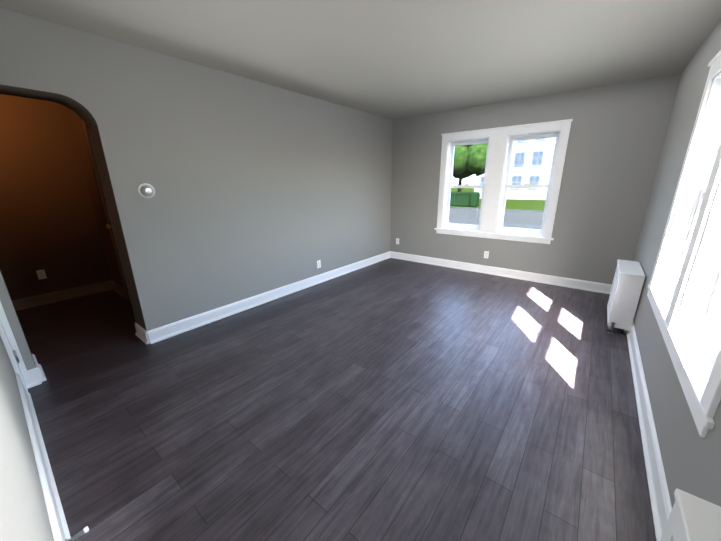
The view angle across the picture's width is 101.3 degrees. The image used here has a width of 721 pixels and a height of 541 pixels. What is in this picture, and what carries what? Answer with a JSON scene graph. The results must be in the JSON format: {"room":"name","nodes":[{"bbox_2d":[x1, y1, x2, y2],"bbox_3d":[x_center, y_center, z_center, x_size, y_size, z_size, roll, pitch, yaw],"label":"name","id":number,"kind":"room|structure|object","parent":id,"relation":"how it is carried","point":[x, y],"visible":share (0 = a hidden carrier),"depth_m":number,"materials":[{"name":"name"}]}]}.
{"room":"empty living room","nodes":[
{"label":"empty living room","id":0,"kind":"room"},
{"bbox_2d":[0,336,53,540],"bbox_3d":[-1.297,-0.016,0.725,3.778,2.440,0.300,12,21,37],"label":"wall","id":1,"kind":"structure","parent":0,"point":[24,516],"depth_m":0.92,"materials":[{"name":"grey paint"}]},
{"bbox_2d":[0,301,31,391],"bbox_3d":[-2.383,-0.138,1.817,0.130,2.080,0.050,12,21,37],"label":"door frame","id":2,"kind":"structure","parent":1,"relation":"attached to","point":[12,349],"depth_m":2.02,"materials":[{"name":"white wood"}]},
{"bbox_2d":[15,373,70,540],"bbox_3d":[-1.037,1.057,1.056,3.290,0.190,0.028,12,21,37],"label":"baseboard","id":3,"kind":"structure","parent":1,"relation":"attached to","point":[58,523],"depth_m":1.39,"materials":[{"name":"white wood"}]},
{"bbox_2d":[65,526,88,540],"bbox_3d":[-1.129,1.058,1.179,0.028,0.027,0.067,12,21,37],"label":"doorstop","id":4,"kind":"object","parent":3,"relation":"attached to","point":[80,533],"visible":1,"depth_m":1.18,"materials":[{"name":"silver metal"}]},
{"bbox_2d":[0,94,123,299],"bbox_3d":[-3.403,-0.577,2.532,2.070,2.540,2.200,12,21,37],"label":"wall","id":5,"kind":"structure","parent":0,"point":[53,222],"depth_m":3.54,"materials":[{"name":"paint"}]},
{"bbox_2d":[36,269,46,279],"bbox_3d":[-3.900,0.049,3.612,0.010,0.114,0.070,12,21,37],"label":"outlet","id":6,"kind":"object","parent":5,"relation":"attached to","point":[41,274],"visible":1,"depth_m":3.61,"materials":[{"name":"white plastic"}]},
{"bbox_2d":[12,280,126,310],"bbox_3d":[-3.389,0.581,2.873,1.870,0.125,2.000,12,21,37],"label":"baseboard","id":7,"kind":"structure","parent":5,"relation":"attached to","point":[37,300],"depth_m":3.81,"materials":[{"name":"paint"}]},
{"bbox_2d":[82,120,129,300],"bbox_3d":[-2.619,-0.552,3.176,1.000,2.110,0.066,12,21,37],"label":"hall door","id":8,"kind":"structure","parent":5,"relation":"in","point":[109,226],"depth_m":3.41,"materials":[{"name":"paint"}]},
{"bbox_2d":[0,8,391,369],"bbox_3d":[-1.061,-0.897,3.704,0.300,2.440,4.869,12,21,37],"label":"wall","id":9,"kind":"structure","parent":0,"point":[259,187],"depth_m":2.88,"materials":[{"name":"grey paint"}]},
{"bbox_2d":[31,354,45,385],"bbox_3d":[-2.479,0.748,2.275,0.328,0.125,0.033,12,21,37],"label":"baseboard","id":10,"kind":"structure","parent":9,"relation":"attached to","point":[38,372],"depth_m":2.18,"materials":[{"name":"white wood"}]},
{"bbox_2d":[135,322,142,340],"bbox_3d":[-2.072,0.591,2.790,0.300,0.125,0.028,12,21,37],"label":"baseboard","id":11,"kind":"structure","parent":9,"relation":"attached to","point":[138,328],"depth_m":2.82,"materials":[{"name":"white wood"}]},
{"bbox_2d":[138,183,154,197],"bbox_3d":[-1.803,-0.674,2.500,0.046,0.124,0.124,12,21,37],"label":"thermostat","id":12,"kind":"object","parent":9,"relation":"attached to","point":[146,190],"visible":1,"depth_m":2.49,"materials":[{"name":"white plastic"}]},
{"bbox_2d":[139,251,390,344],"bbox_3d":[-0.681,0.153,4.222,0.028,0.125,4.102,12,21,37],"label":"baseboard","id":13,"kind":"structure","parent":9,"relation":"attached to","point":[155,335],"depth_m":3.42,"materials":[{"name":"white wood"}]},
{"bbox_2d":[317,260,320,267],"bbox_3d":[-0.601,-0.091,4.275,0.010,0.114,0.070,12,21,37],"label":"electrical outlet","id":14,"kind":"object","parent":9,"relation":"attached to","point":[318,263],"visible":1,"depth_m":4.27,"materials":[{"name":"white plastic"}]},
{"bbox_2d":[16,258,655,540],"bbox_3d":[-0.744,0.569,3.209,5.978,0.100,6.189,12,21,37],"label":"floor","id":15,"kind":"structure","parent":0,"point":[391,399],"depth_m":1.85,"materials":[{"name":"wood"}]},
{"bbox_2d":[606,259,644,334],"bbox_3d":[2.609,0.251,2.936,0.172,0.590,0.654,12,21,37],"label":"radiator","id":16,"kind":"object","parent":15,"relation":"on","point":[626,287],"visible":0.98,"depth_m":2.74,"materials":[{"name":"metal"}]},
{"bbox_2d":[660,488,720,540],"bbox_3d":[0.584,0.974,0.459,0.152,0.650,0.894,12,21,37],"label":"radiator","id":17,"kind":"object","parent":15,"relation":"on","point":[692,517],"visible":1,"depth_m":0.69,"materials":[{"name":"metal"}]},
{"bbox_2d":[0,0,720,119],"bbox_3d":[0.302,-1.805,2.203,3.928,0.120,5.319,12,21,37],"label":"ceiling","id":18,"kind":"structure","parent":0,"point":[394,59],"depth_m":2.27,"materials":[{"name":"paint"}]},
{"bbox_2d":[390,73,680,284],"bbox_3d":[1.918,-1.168,4.505,3.928,2.440,0.150,12,21,37],"label":"wall","id":19,"kind":"structure","parent":0,"point":[617,133],"depth_m":3.79,"materials":[{"name":"grey paint"}]},
{"bbox_2d":[484,251,488,257],"bbox_3d":[1.974,-0.247,4.634,0.070,0.114,0.010,12,21,37],"label":"electrical outlet","id":20,"kind":"object","parent":19,"relation":"attached to","point":[486,254],"visible":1,"depth_m":4.63,"materials":[{"name":"white plastic"}]},
{"bbox_2d":[391,251,611,293],"bbox_3d":[1.923,-0.027,4.729,3.390,0.125,0.028,12,21,37],"label":"baseboard","id":21,"kind":"structure","parent":19,"relation":"attached to","point":[604,288],"depth_m":4.44,"materials":[{"name":"white wood"}]},
{"bbox_2d":[434,119,572,243],"bbox_3d":[1.998,-1.267,4.406,1.730,1.560,0.215,12,21,37],"label":"window","id":22,"kind":"structure","parent":19,"relation":"in","point":[495,186],"depth_m":4.30,"materials":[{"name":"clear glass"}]},
{"bbox_2d":[633,19,720,507],"bbox_3d":[1.752,-0.244,1.381,0.150,2.440,5.169,12,21,37],"label":"wall","id":23,"kind":"structure","parent":0,"point":[691,458],"depth_m":1.96,"materials":[{"name":"grey paint"}]},
{"bbox_2d":[627,322,671,540],"bbox_3d":[1.788,0.785,1.865,0.028,0.190,4.869,12,21,37],"label":"baseboard","id":24,"kind":"structure","parent":23,"relation":"attached to","point":[661,506],"depth_m":1.53,"materials":[{"name":"white wood"}]},
{"bbox_2d":[647,50,720,437],"bbox_3d":[1.814,-0.361,1.430,0.210,1.610,1.800,12,21,37],"label":"window","id":25,"kind":"structure","parent":23,"relation":"in","point":[684,295],"depth_m":1.56,"materials":[{"name":"clear glass"}]},
{"label":"outside","id":26,"kind":"structure","parent":0,"visible":0},
{"bbox_2d":[450,188,545,210],"bbox_3d":[14.192,-17.336,66.139,63.628,0.200,115.011,12,21,37],"label":"ground","id":27,"kind":"structure","parent":26,"point":[520,203],"depth_m":29.13,"materials":[{"name":"green plant"}]},
{"bbox_2d":[450,192,479,206],"bbox_3d":[-3.097,-9.200,36.610,34.515,1.288,1.080,12,21,37],"label":"hedge","id":28,"kind":"object","parent":27,"relation":"on","point":[466,199],"depth_m":26.66,"materials":[{"name":"green plant"}]},
{"bbox_2d":[453,143,487,191],"bbox_3d":[9.957,-10.764,29.033,6.748,8.289,5.602,12,21,37],"label":"tree","id":29,"kind":"object","parent":27,"relation":"on","point":[478,165],"depth_m":26.68,"materials":[{"name":"green plant"}]},
{"bbox_2d":[449,207,543,229],"bbox_3d":[-20.224,-9.390,39.985,83.478,0.120,10.750,12,21,37],"label":"road","id":30,"kind":"structure","parent":27,"relation":"on","point":[513,215],"depth_m":18.22,"materials":[{"name":"grey asphalt"}]},
{"bbox_2d":[474,137,555,199],"bbox_3d":[21.527,-15.786,39.043,9.800,12.000,9.800,12,21,37],"label":"house","id":31,"kind":"structure","parent":27,"relation":"on","point":[532,194],"depth_m":35.23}
]}

